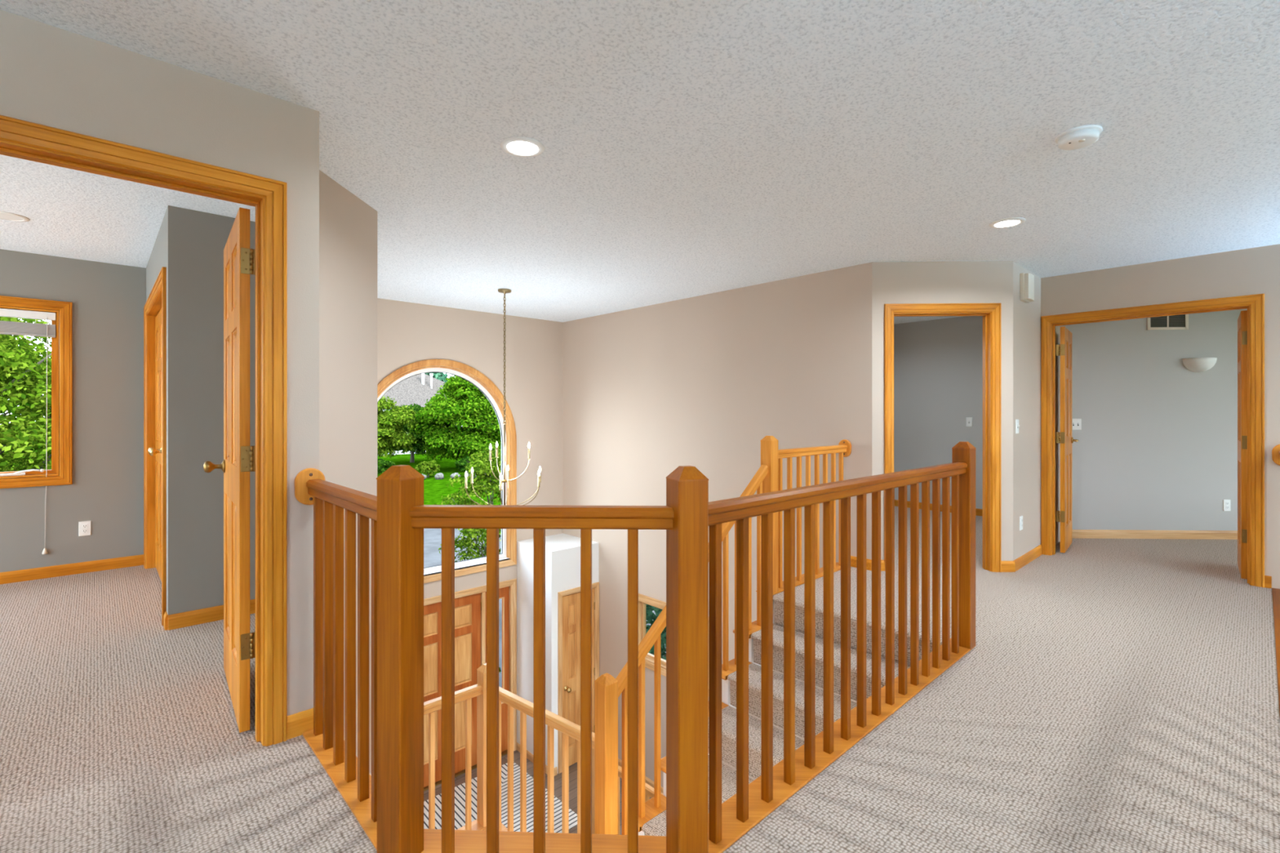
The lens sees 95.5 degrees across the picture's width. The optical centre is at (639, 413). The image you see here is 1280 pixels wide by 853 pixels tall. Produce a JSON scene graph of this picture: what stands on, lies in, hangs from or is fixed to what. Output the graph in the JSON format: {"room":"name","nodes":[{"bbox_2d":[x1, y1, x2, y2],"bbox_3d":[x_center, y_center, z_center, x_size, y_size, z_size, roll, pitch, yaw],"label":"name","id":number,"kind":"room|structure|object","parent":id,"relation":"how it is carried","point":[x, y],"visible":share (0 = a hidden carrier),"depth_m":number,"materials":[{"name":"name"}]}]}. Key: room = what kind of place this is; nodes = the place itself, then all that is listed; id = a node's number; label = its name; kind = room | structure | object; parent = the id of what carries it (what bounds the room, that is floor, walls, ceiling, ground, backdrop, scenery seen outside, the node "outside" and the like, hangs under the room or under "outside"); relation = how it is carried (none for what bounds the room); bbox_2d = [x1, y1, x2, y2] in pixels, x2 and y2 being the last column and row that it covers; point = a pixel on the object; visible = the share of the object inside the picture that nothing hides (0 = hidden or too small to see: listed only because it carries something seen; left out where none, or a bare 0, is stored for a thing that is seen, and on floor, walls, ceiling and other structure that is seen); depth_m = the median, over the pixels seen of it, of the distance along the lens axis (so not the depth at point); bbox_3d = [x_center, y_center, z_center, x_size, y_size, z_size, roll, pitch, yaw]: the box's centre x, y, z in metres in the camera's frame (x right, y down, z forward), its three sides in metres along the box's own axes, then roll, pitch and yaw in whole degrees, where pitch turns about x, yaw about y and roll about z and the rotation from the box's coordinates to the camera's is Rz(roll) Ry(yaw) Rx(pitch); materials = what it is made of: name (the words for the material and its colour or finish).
{"room":"upstairs landing","nodes":[
{"label":"upstairs landing","id":0,"kind":"room"},
{"bbox_2d":[0,8,319,715],"bbox_3d":[-2.466,0.025,1.280,3.149,2.450,0.120,0,0,-43],"label":"wall","id":1,"kind":"structure","parent":0,"point":[51,76],"depth_m":2.11,"materials":[{"name":"beige paint"}]},
{"bbox_2d":[0,115,287,746],"bbox_3d":[-1.747,0.184,1.953,0.950,2.131,0.160,0,0,-43],"label":"door frame","id":2,"kind":"structure","parent":1,"relation":"attached to","point":[20,139],"depth_m":2.18,"materials":[{"name":"brown wood"}]},
{"bbox_2d":[203,207,255,733],"bbox_3d":[-1.771,0.221,2.546,0.199,2.035,0.760,0,0,-39],"label":"door","id":3,"kind":"structure","parent":1,"relation":"in","point":[239,260],"depth_m":2.29,"materials":[{"name":"brown wood"}]},
{"bbox_2d":[287,707,313,739],"bbox_3d":[-1.314,1.208,2.267,0.112,0.085,0.014,0,0,-43],"label":"baseboard","id":4,"kind":"structure","parent":1,"relation":"attached to","point":[298,723],"depth_m":2.25,"materials":[{"name":"brown wood"}]},
{"bbox_2d":[146,204,190,614],"bbox_3d":[-3.366,0.025,4.115,0.100,2.450,1.990,0,0,-43],"label":"wall","id":5,"kind":"structure","parent":0,"point":[171,247],"depth_m":3.39,"materials":[{"name":"grey paint"}]},
{"bbox_2d":[147,308,161,581],"bbox_3d":[-3.659,0.233,4.390,0.117,2.010,0.800,0,0,-43],"label":"door","id":6,"kind":"structure","parent":5,"relation":"in","point":[158,317],"depth_m":4.53,"materials":[{"name":"brown wood"}]},
{"bbox_2d":[149,448,161,456],"bbox_3d":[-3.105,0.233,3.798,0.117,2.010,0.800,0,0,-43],"label":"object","id":7,"kind":"structure","parent":6,"relation":"attached to","point":[153,451],"depth_m":4.01,"materials":[{"name":"gold metal"}]},
{"bbox_2d":[143,266,166,626],"bbox_3d":[-3.363,0.195,4.112,0.140,2.111,1.772,0,0,-43],"label":"door frame","id":8,"kind":"structure","parent":5,"relation":"attached to","point":[157,300],"depth_m":4.67,"materials":[{"name":"brown wood"}]},
{"bbox_2d":[190,209,255,610],"bbox_3d":[-2.432,0.025,3.702,0.699,2.450,0.110,0,0,-43],"label":"wall","id":9,"kind":"structure","parent":0,"point":[210,233],"depth_m":3.48,"materials":[{"name":"grey paint"}]},
{"bbox_2d":[163,599,255,630],"bbox_3d":[-2.462,1.208,3.648,0.809,0.085,0.099,0,0,-43],"label":"baseboard","id":10,"kind":"structure","parent":9,"relation":"attached to","point":[191,618],"depth_m":3.43,"materials":[{"name":"brown wood"}]},
{"bbox_2d":[0,248,563,599],"bbox_3d":[-3.842,1.480,5.143,7.820,5.360,0.160,0,0,-43],"label":"wall","id":11,"kind":"structure","parent":0,"point":[108,300],"depth_m":4.72,"materials":[{"name":"grey paint"}]},
{"bbox_2d":[0,295,71,488],"bbox_3d":[-5.184,-0.153,3.859,2.031,1.409,0.160,0,0,-43],"label":"window","id":12,"kind":"structure","parent":11,"relation":"in","point":[61,345],"depth_m":4.46,"materials":[{"name":"brown wood"}]},
{"bbox_2d":[0,308,56,554],"bbox_3d":[-4.797,0.149,4.150,0.888,1.834,0.076,0,0,-43],"label":"window blind","id":13,"kind":"object","parent":12,"relation":"attached to","point":[16,328],"visible":1,"depth_m":4.37,"materials":[{"name":"white paint"}]},
{"bbox_2d":[0,554,143,584],"bbox_3d":[-5.255,1.208,3.642,3.305,0.085,0.100,0,0,-43],"label":"baseboard","id":14,"kind":"structure","parent":11,"relation":"attached to","point":[7,577],"depth_m":4.49,"materials":[{"name":"brown wood"}]},
{"bbox_2d":[78,520,91,536],"bbox_3d":[-4.347,0.904,4.554,0.070,0.114,0.009,0,0,-43],"label":"wall outlet","id":15,"kind":"object","parent":11,"relation":"attached to","point":[84,527],"visible":1,"depth_m":4.55,"materials":[{"name":"white plastic"}]},
{"bbox_2d":[81,528,88,533],"bbox_3d":[-4.345,0.923,4.552,0.033,0.029,0.003,0,0,-43],"label":"receptacle","id":16,"kind":"object","parent":15,"relation":"attached to","point":[83,531],"depth_m":4.55,"materials":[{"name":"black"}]},
{"bbox_2d":[81,524,88,528],"bbox_3d":[-4.345,0.884,4.552,0.033,0.029,0.003,0,0,-43],"label":"receptacle","id":17,"kind":"object","parent":15,"relation":"attached to","point":[83,526],"depth_m":4.55,"materials":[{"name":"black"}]},
{"bbox_2d":[377,359,516,583],"bbox_3d":[-2.269,0.632,6.587,1.901,2.476,0.160,0,0,-43],"label":"window","id":18,"kind":"structure","parent":11,"relation":"in","point":[384,386],"depth_m":6.96,"materials":[{"name":"brown wood"}]},
{"bbox_2d":[423,592,481,787],"bbox_3d":[-2.213,3.131,6.556,0.960,2.010,0.127,0,0,-43],"label":"door","id":19,"kind":"structure","parent":11,"relation":"in","point":[468,609],"depth_m":6.70,"materials":[{"name":"brown wood"}]},
{"bbox_2d":[423,578,516,791],"bbox_3d":[-2.276,3.103,6.595,1.902,2.114,0.180,0,0,-43],"label":"door frame","id":20,"kind":"structure","parent":11,"relation":"attached to","point":[512,584],"depth_m":7.14,"materials":[{"name":"brown wood"}]},
{"bbox_2d":[485,586,509,752],"bbox_3d":[-1.746,3.131,7.060,0.336,2.011,0.055,0,0,-43],"label":"window","id":21,"kind":"structure","parent":11,"relation":"in","point":[504,593],"depth_m":7.13,"materials":[{"name":"brown wood"}]},
{"bbox_2d":[319,169,377,775],"bbox_3d":[-2.183,1.480,3.872,0.592,5.360,3.961,0,0,-33],"label":"wall","id":22,"kind":"structure","parent":0,"point":[348,225],"depth_m":3.14,"materials":[{"name":"beige paint"}]},
{"bbox_2d":[423,750,650,835],"bbox_3d":[-0.690,4.210,3.737,5.300,0.100,6.500,0,0,-43],"label":"floor","id":23,"kind":"structure","parent":0,"point":[460,780],"depth_m":6.52,"materials":[{"name":"grey wood"}]},
{"bbox_2d":[423,761,577,833],"bbox_3d":[-1.536,4.155,5.983,1.335,0.010,1.395,0,0,-43],"label":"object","id":24,"kind":"structure","parent":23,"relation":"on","point":[460,790],"depth_m":6.12,"materials":[{"name":"grey carpet"}]},
{"bbox_2d":[591,747,663,835],"bbox_3d":[0.157,3.660,4.972,0.125,1.000,1.695,0,0,-43],"label":"railing","id":25,"kind":"object","parent":23,"relation":"on","point":[649,790],"visible":0.1,"depth_m":5.51,"materials":[{"name":"brown wood"}]},
{"bbox_2d":[516,533,599,768],"bbox_3d":[-1.014,2.873,7.167,0.695,2.573,0.750,0,0,-43],"label":"wall","id":26,"kind":"structure","parent":0,"point":[562,551],"depth_m":6.96,"materials":[{"name":"white paint"}]},
{"bbox_2d":[557,582,599,773],"bbox_3d":[-0.755,3.114,6.950,0.603,2.092,0.120,0,0,-43],"label":"door frame","id":27,"kind":"structure","parent":26,"relation":"attached to","point":[595,585],"depth_m":6.74,"materials":[{"name":"brown wood"}]},
{"bbox_2d":[562,588,595,766],"bbox_3d":[-0.711,3.143,6.910,0.485,2.010,0.117,0,0,-43],"label":"door","id":28,"kind":"structure","parent":26,"relation":"in","point":[571,602],"depth_m":6.87,"materials":[{"name":"brown wood"}]},
{"bbox_2d":[516,742,663,794],"bbox_3d":[0.467,4.117,5.574,0.709,0.085,5.100,0,0,-43],"label":"baseboard","id":29,"kind":"structure","parent":26,"relation":"attached to","point":[529,756],"depth_m":6.72,"materials":[{"name":"brown wood"}]},
{"bbox_2d":[0,0,1279,324],"bbox_3d":[2.053,-1.275,2.709,13.300,0.150,11.750,0,0,-43],"label":"ceiling","id":30,"kind":"structure","parent":0,"point":[693,148],"depth_m":2.51,"materials":[{"name":"white paint"}]},
{"bbox_2d":[0,211,30,222],"bbox_3d":[-3.848,-1.195,3.534,0.196,0.010,0.196,0,0,-43],"label":"recessed light","id":31,"kind":"object","parent":30,"relation":"in","point":[3,215],"visible":1,"depth_m":3.55,"materials":[{"name":"white plastic"}]},
{"bbox_2d":[464,288,541,505],"bbox_3d":[-1.317,-0.110,5.657,0.795,2.180,0.726,0,0,-43],"label":"chandelier","id":32,"kind":"object","parent":30,"relation":"hanging from","point":[504,291],"visible":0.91,"depth_m":5.65,"materials":[{"name":"beige metal"}]},
{"bbox_2d":[500,136,544,156],"bbox_3d":[-0.528,-1.195,2.618,0.196,0.010,0.196,0,0,-43],"label":"recessed light","id":33,"kind":"object","parent":30,"relation":"in","point":[520,146],"visible":1,"depth_m":2.60,"materials":[{"name":"white glass"}]},
{"bbox_2d":[989,217,1026,227],"bbox_3d":[2.310,-1.195,3.658,0.196,0.010,0.196,0,0,-43],"label":"recessed light","id":34,"kind":"object","parent":30,"relation":"in","point":[1013,221],"visible":1,"depth_m":3.64,"materials":[{"name":"white glass"}]},
{"bbox_2d":[1054,124,1102,150],"bbox_3d":[1.883,-1.177,2.500,0.164,0.046,0.164,0,0,-43],"label":"smoke detector","id":35,"kind":"object","parent":30,"relation":"attached to","point":[1082,136],"visible":1,"depth_m":2.46,"materials":[{"name":"white plastic"}]},
{"bbox_2d":[0,506,1279,852],"bbox_3d":[1.316,1.400,3.423,13.000,0.300,9.600,0,0,-43],"label":"floor","id":36,"kind":"structure","parent":0,"point":[1111,695],"depth_m":2.26,"materials":[{"name":"carpet"}]},
{"bbox_2d":[294,441,975,852],"bbox_3d":[0.368,0.698,2.221,3.256,1.103,1.128,0,0,-17],"label":"railing","id":37,"kind":"object","parent":36,"relation":"on","point":[388,803],"visible":1,"depth_m":1.73,"materials":[{"name":"brown wood"}]},
{"bbox_2d":[638,594,942,836],"bbox_3d":[-0.057,2.112,3.068,2.790,1.726,2.323,0,0,-43],"label":"staircase","id":38,"kind":"structure","parent":36,"relation":"attached to","point":[654,821],"depth_m":3.42,"materials":[{"name":"carpet"}]},
{"bbox_2d":[370,662,595,833],"bbox_3d":[-0.854,2.110,3.184,0.850,1.010,1.064,0,0,-43],"label":"landing railing","id":39,"kind":"object","parent":38,"relation":"on","point":[567,728],"visible":0.51,"depth_m":3.48,"materials":[{"name":"brown wood"}]},
{"bbox_2d":[594,435,851,835],"bbox_3d":[0.733,1.289,3.907,2.600,2.266,0.128,0,0,-43],"label":"stair railing","id":40,"kind":"object","parent":38,"relation":"on","point":[769,477],"visible":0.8,"depth_m":3.29,"materials":[{"name":"brown wood"}]},
{"bbox_2d":[1271,444,1279,719],"bbox_3d":[2.870,0.715,2.531,4.610,1.130,0.123,0,0,-43],"label":"railing","id":41,"kind":"object","parent":36,"relation":"on","point":[1276,450],"visible":1,"depth_m":3.55,"materials":[{"name":"brown wood"}]},
{"bbox_2d":[563,262,871,787],"bbox_3d":[0.454,1.480,6.187,0.110,5.360,4.187,0,0,-43],"label":"wall","id":42,"kind":"structure","parent":0,"point":[650,392],"depth_m":5.88,"materials":[{"name":"beige paint"}]},
{"bbox_2d":[638,593,666,676],"bbox_3d":[0.369,2.445,6.263,0.130,0.796,1.206,0,0,-43],"label":"window","id":43,"kind":"structure","parent":42,"relation":"in","point":[643,600],"depth_m":6.52,"materials":[{"name":"brown wood"}]},
{"bbox_2d":[893,315,982,509],"bbox_3d":[2.821,0.025,6.175,3.360,2.450,2.240,0,0,-43],"label":"wall","id":44,"kind":"structure","parent":0,"point":[938,363],"depth_m":7.43,"materials":[{"name":"grey paint"}]},
{"bbox_2d":[894,499,982,516],"bbox_3d":[4.004,1.208,7.214,0.014,0.085,2.140,0,0,-43],"label":"baseboard","id":45,"kind":"structure","parent":44,"relation":"attached to","point":[979,512],"depth_m":7.44,"materials":[{"name":"brown wood"}]},
{"bbox_2d":[965,417,972,426],"bbox_3d":[4.051,0.110,7.162,0.017,0.114,0.070,0,0,-43],"label":"light switch","id":46,"kind":"object","parent":44,"relation":"attached to","point":[968,420],"visible":1,"depth_m":7.16,"materials":[{"name":"white plastic"}]},
{"bbox_2d":[871,261,1013,560],"bbox_3d":[2.395,0.025,4.658,1.097,2.450,0.110,0,0,2],"label":"wall","id":47,"kind":"structure","parent":0,"point":[938,282],"depth_m":4.60,"materials":[{"name":"beige paint"}]},
{"bbox_2d":[850,555,884,571],"bbox_3d":[1.817,1.208,4.658,0.264,0.085,0.060,0,0,31],"label":"baseboard","id":48,"kind":"structure","parent":47,"relation":"attached to","point":[853,559],"depth_m":4.63,"materials":[{"name":"brown wood"}]},
{"bbox_2d":[884,302,1001,572],"bbox_3d":[2.392,0.192,4.658,0.902,2.116,0.150,0,0,2],"label":"door frame","id":49,"kind":"structure","parent":47,"relation":"attached to","point":[991,313],"depth_m":4.60,"materials":[{"name":"brown wood"}]},
{"bbox_2d":[1001,560,1015,572],"bbox_3d":[2.895,1.208,4.580,0.110,0.085,0.014,0,0,1],"label":"baseboard","id":50,"kind":"structure","parent":47,"relation":"attached to","point":[1006,566],"depth_m":4.57,"materials":[{"name":"brown wood"}]},
{"bbox_2d":[1013,261,1065,560],"bbox_3d":[3.560,0.025,5.249,1.808,2.450,0.122,0,0,-43],"label":"wall","id":51,"kind":"structure","parent":0,"point":[1026,316],"depth_m":4.88,"materials":[{"name":"beige paint"}]},
{"bbox_2d":[1015,419,1019,433],"bbox_3d":[3.026,0.107,4.654,0.070,0.114,0.017,0,0,-43],"label":"light switch","id":52,"kind":"object","parent":51,"relation":"attached to","point":[1017,425],"visible":1,"depth_m":4.65,"materials":[{"name":"white plastic"}]},
{"bbox_2d":[1019,515,1022,530],"bbox_3d":[3.106,0.896,4.734,0.070,0.114,0.009,0,0,-43],"label":"wall outlet","id":53,"kind":"object","parent":51,"relation":"attached to","point":[1020,517],"visible":1,"depth_m":4.72,"materials":[{"name":"white plastic"}]},
{"bbox_2d":[1019,272,1034,302],"bbox_3d":[3.170,-1.025,4.753,0.185,0.220,0.068,0,0,-43],"label":"door chime","id":54,"kind":"object","parent":51,"relation":"attached to","point":[1026,280],"visible":1,"depth_m":4.70,"materials":[{"name":"beige plastic"}]},
{"bbox_2d":[1013,544,1042,571],"bbox_3d":[3.254,1.208,4.869,0.854,0.085,0.014,0,0,-43],"label":"baseboard","id":55,"kind":"structure","parent":51,"relation":"attached to","point":[1033,554],"depth_m":4.84,"materials":[{"name":"brown wood"}]},
{"bbox_2d":[1065,308,1247,530],"bbox_3d":[6.163,0.025,5.821,3.861,2.450,0.120,0,0,2],"label":"wall","id":56,"kind":"structure","parent":0,"point":[1156,448],"depth_m":5.79,"materials":[{"name":"grey paint"}]},
{"bbox_2d":[1071,418,1081,430],"bbox_3d":[4.356,0.113,5.812,0.116,0.114,0.017,0,0,2],"label":"light switch","id":57,"kind":"object","parent":56,"relation":"attached to","point":[1076,423],"visible":0.93,"depth_m":5.81,"materials":[{"name":"white plastic"}]},
{"bbox_2d":[1071,529,1237,539],"bbox_3d":[6.126,1.208,5.755,3.734,0.085,0.014,0,0,2],"label":"baseboard","id":58,"kind":"structure","parent":56,"relation":"attached to","point":[1076,534],"depth_m":5.78,"materials":[{"name":"brown wood"}]},
{"bbox_2d":[1146,314,1188,329],"bbox_3d":[5.251,-0.932,5.787,0.398,0.205,0.008,0,0,2],"label":"air vent","id":59,"kind":"object","parent":56,"relation":"in","point":[1174,322],"visible":0.62,"depth_m":5.79,"materials":[{"name":"beige plastic"}]},
{"bbox_2d":[1182,357,1217,372],"bbox_3d":[5.545,-0.474,5.726,0.304,0.137,0.110,0,0,2],"label":"wall sconce","id":60,"kind":"object","parent":56,"relation":"attached to","point":[1193,364],"visible":1,"depth_m":5.71,"materials":[{"name":"white glass"}]},
{"bbox_2d":[1222,499,1230,511],"bbox_3d":[5.822,0.915,5.768,0.070,0.114,0.009,0,0,2],"label":"wall outlet","id":61,"kind":"object","parent":56,"relation":"attached to","point":[1226,503],"visible":1,"depth_m":5.77,"materials":[{"name":"white plastic"}]},
{"bbox_2d":[1040,244,1279,725],"bbox_3d":[5.801,1.480,2.854,0.110,5.360,6.438,0,0,-43],"label":"wall","id":62,"kind":"structure","parent":0,"point":[1255,270],"depth_m":4.37,"materials":[{"name":"beige paint"}]},
{"bbox_2d":[1055,326,1078,552],"bbox_3d":[3.933,0.235,5.366,0.148,2.005,0.575,0,0,42],"label":"door","id":63,"kind":"structure","parent":62,"relation":"in","point":[1064,437],"depth_m":5.19,"materials":[{"name":"brown wood"}]},
{"bbox_2d":[1040,293,1264,587],"bbox_3d":[4.065,0.196,4.708,0.150,2.108,1.349,0,0,-43],"label":"door frame","id":64,"kind":"structure","parent":62,"relation":"attached to","point":[1255,304],"depth_m":4.36,"materials":[{"name":"brown wood"}]},
{"bbox_2d":[1237,310,1247,579],"bbox_3d":[4.716,0.235,4.532,0.065,2.005,0.575,0,0,44],"label":"door","id":65,"kind":"structure","parent":62,"relation":"in","point":[1242,318],"depth_m":4.35,"materials":[{"name":"brown wood"}]},
{"bbox_2d":[1264,575,1271,588],"bbox_3d":[4.493,1.208,4.160,0.014,0.085,0.034,0,0,-43],"label":"baseboard","id":66,"kind":"structure","parent":62,"relation":"attached to","point":[1268,580],"depth_m":4.16,"materials":[{"name":"brown wood"}]},
{"label":"outside","id":67,"kind":"structure","parent":0,"visible":0},
{"bbox_3d":[32.865,4.755,-5.842,200.000,0.290,66.550,0,0,-43],"label":"ground","id":68,"kind":"structure","parent":67,"visible":0},
{"bbox_2d":[645,604,666,660],"bbox_3d":[0.548,3.327,8.933,2.079,2.548,2.128,0,0,-43],"label":"shrub","id":69,"kind":"object","parent":68,"relation":"on","point":[650,615],"visible":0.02,"depth_m":8.44,"materials":[{"name":"green plant"}]},
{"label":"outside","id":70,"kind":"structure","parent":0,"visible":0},
{"bbox_2d":[5,436,501,505],"bbox_3d":[-41.609,4.300,73.714,200.000,1.200,115.500,0,0,-43],"label":"lawn","id":71,"kind":"structure","parent":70,"point":[434,489],"depth_m":38.43,"materials":[{"name":"green plant"}]},
{"bbox_2d":[377,457,395,474],"bbox_3d":[-17.550,3.891,39.738,1.797,1.617,1.819,0,0,-43],"label":"shrub","id":72,"kind":"object","parent":71,"relation":"on","point":[380,468],"visible":0.71,"depth_m":39.63,"materials":[{"name":"green plant"}]},
{"bbox_2d":[377,395,420,458],"bbox_3d":[-20.454,1.605,43.736,7.318,6.005,7.036,0,0,37],"label":"maple tree","id":73,"kind":"object","parent":71,"relation":"on","point":[390,437],"visible":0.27,"depth_m":42.76,"materials":[{"name":"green plant"}]},
{"bbox_2d":[383,403,431,462],"bbox_3d":[-20.275,1.846,51.471,7.338,5.526,7.161,0,0,3],"label":"maple tree","id":74,"kind":"object","parent":71,"relation":"on","point":[417,446],"visible":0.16,"depth_m":50.34,"materials":[{"name":"green plant"}]},
{"bbox_2d":[380,373,444,455],"bbox_3d":[-25.929,-0.175,66.475,17.400,9.550,10.900,0,0,-43],"label":"house","id":75,"kind":"structure","parent":71,"relation":"on","point":[416,389],"depth_m":63.38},
{"bbox_2d":[414,459,440,477],"bbox_3d":[-14.779,3.956,40.549,1.666,1.488,1.583,0,0,-2],"label":"shrub","id":76,"kind":"object","parent":71,"relation":"on","point":[425,467],"visible":1,"depth_m":40.13,"materials":[{"name":"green plant"}]},
{"bbox_2d":[424,372,448,382],"bbox_3d":[-34.359,-2.814,85.631,14.693,14.036,12.757,0,0,-43],"label":"tree","id":77,"kind":"object","parent":71,"relation":"on","point":[441,376],"visible":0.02,"depth_m":84.72,"materials":[{"name":"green plant"}]},
{"bbox_2d":[434,472,444,479],"bbox_3d":[-13.610,4.299,39.438,0.622,0.528,0.622,0,0,-43],"label":"boulder","id":78,"kind":"object","parent":71,"relation":"on","point":[438,476],"visible":0.9,"depth_m":39.25,"materials":[{"name":"stone"}]},
{"bbox_2d":[408,374,501,462],"bbox_3d":[-13.521,0.638,46.203,8.605,7.937,8.352,0,0,-43],"label":"maple tree","id":79,"kind":"object","parent":71,"relation":"on","point":[460,419],"visible":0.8,"depth_m":43.63,"materials":[{"name":"green plant"}]},
{"bbox_2d":[450,472,460,479],"bbox_3d":[-12.583,4.303,39.684,0.766,0.485,0.503,0,0,-43],"label":"boulder","id":80,"kind":"object","parent":71,"relation":"on","point":[452,476],"visible":0.65,"depth_m":39.52,"materials":[{"name":"stone"}]},
{"bbox_2d":[454,455,473,473],"bbox_3d":[-12.300,3.852,41.168,1.455,1.695,1.742,0,0,3],"label":"shrub","id":81,"kind":"object","parent":71,"relation":"on","point":[460,464],"visible":0.58,"depth_m":40.79,"materials":[{"name":"green plant"}]},
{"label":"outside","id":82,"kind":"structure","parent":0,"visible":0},
{"bbox_2d":[423,528,666,688],"bbox_3d":[3.991,4.750,25.002,200.000,0.300,17.850,0,0,-43],"label":"street","id":83,"kind":"structure","parent":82,"point":[432,536],"depth_m":19.13,"materials":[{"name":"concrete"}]},
{"bbox_2d":[0,316,51,471],"bbox_3d":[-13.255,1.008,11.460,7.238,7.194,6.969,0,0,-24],"label":"shade tree","id":84,"kind":"object","parent":83,"relation":"on","point":[28,368],"visible":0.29,"depth_m":10.96,"materials":[{"name":"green plant"}]},
{"bbox_2d":[434,442,501,561],"bbox_3d":[-3.381,2.624,13.057,2.426,3.951,2.184,0,0,-43],"label":"ornamental tree","id":85,"kind":"object","parent":83,"relation":"on","point":[480,468],"visible":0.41,"depth_m":12.68,"materials":[{"name":"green plant"}]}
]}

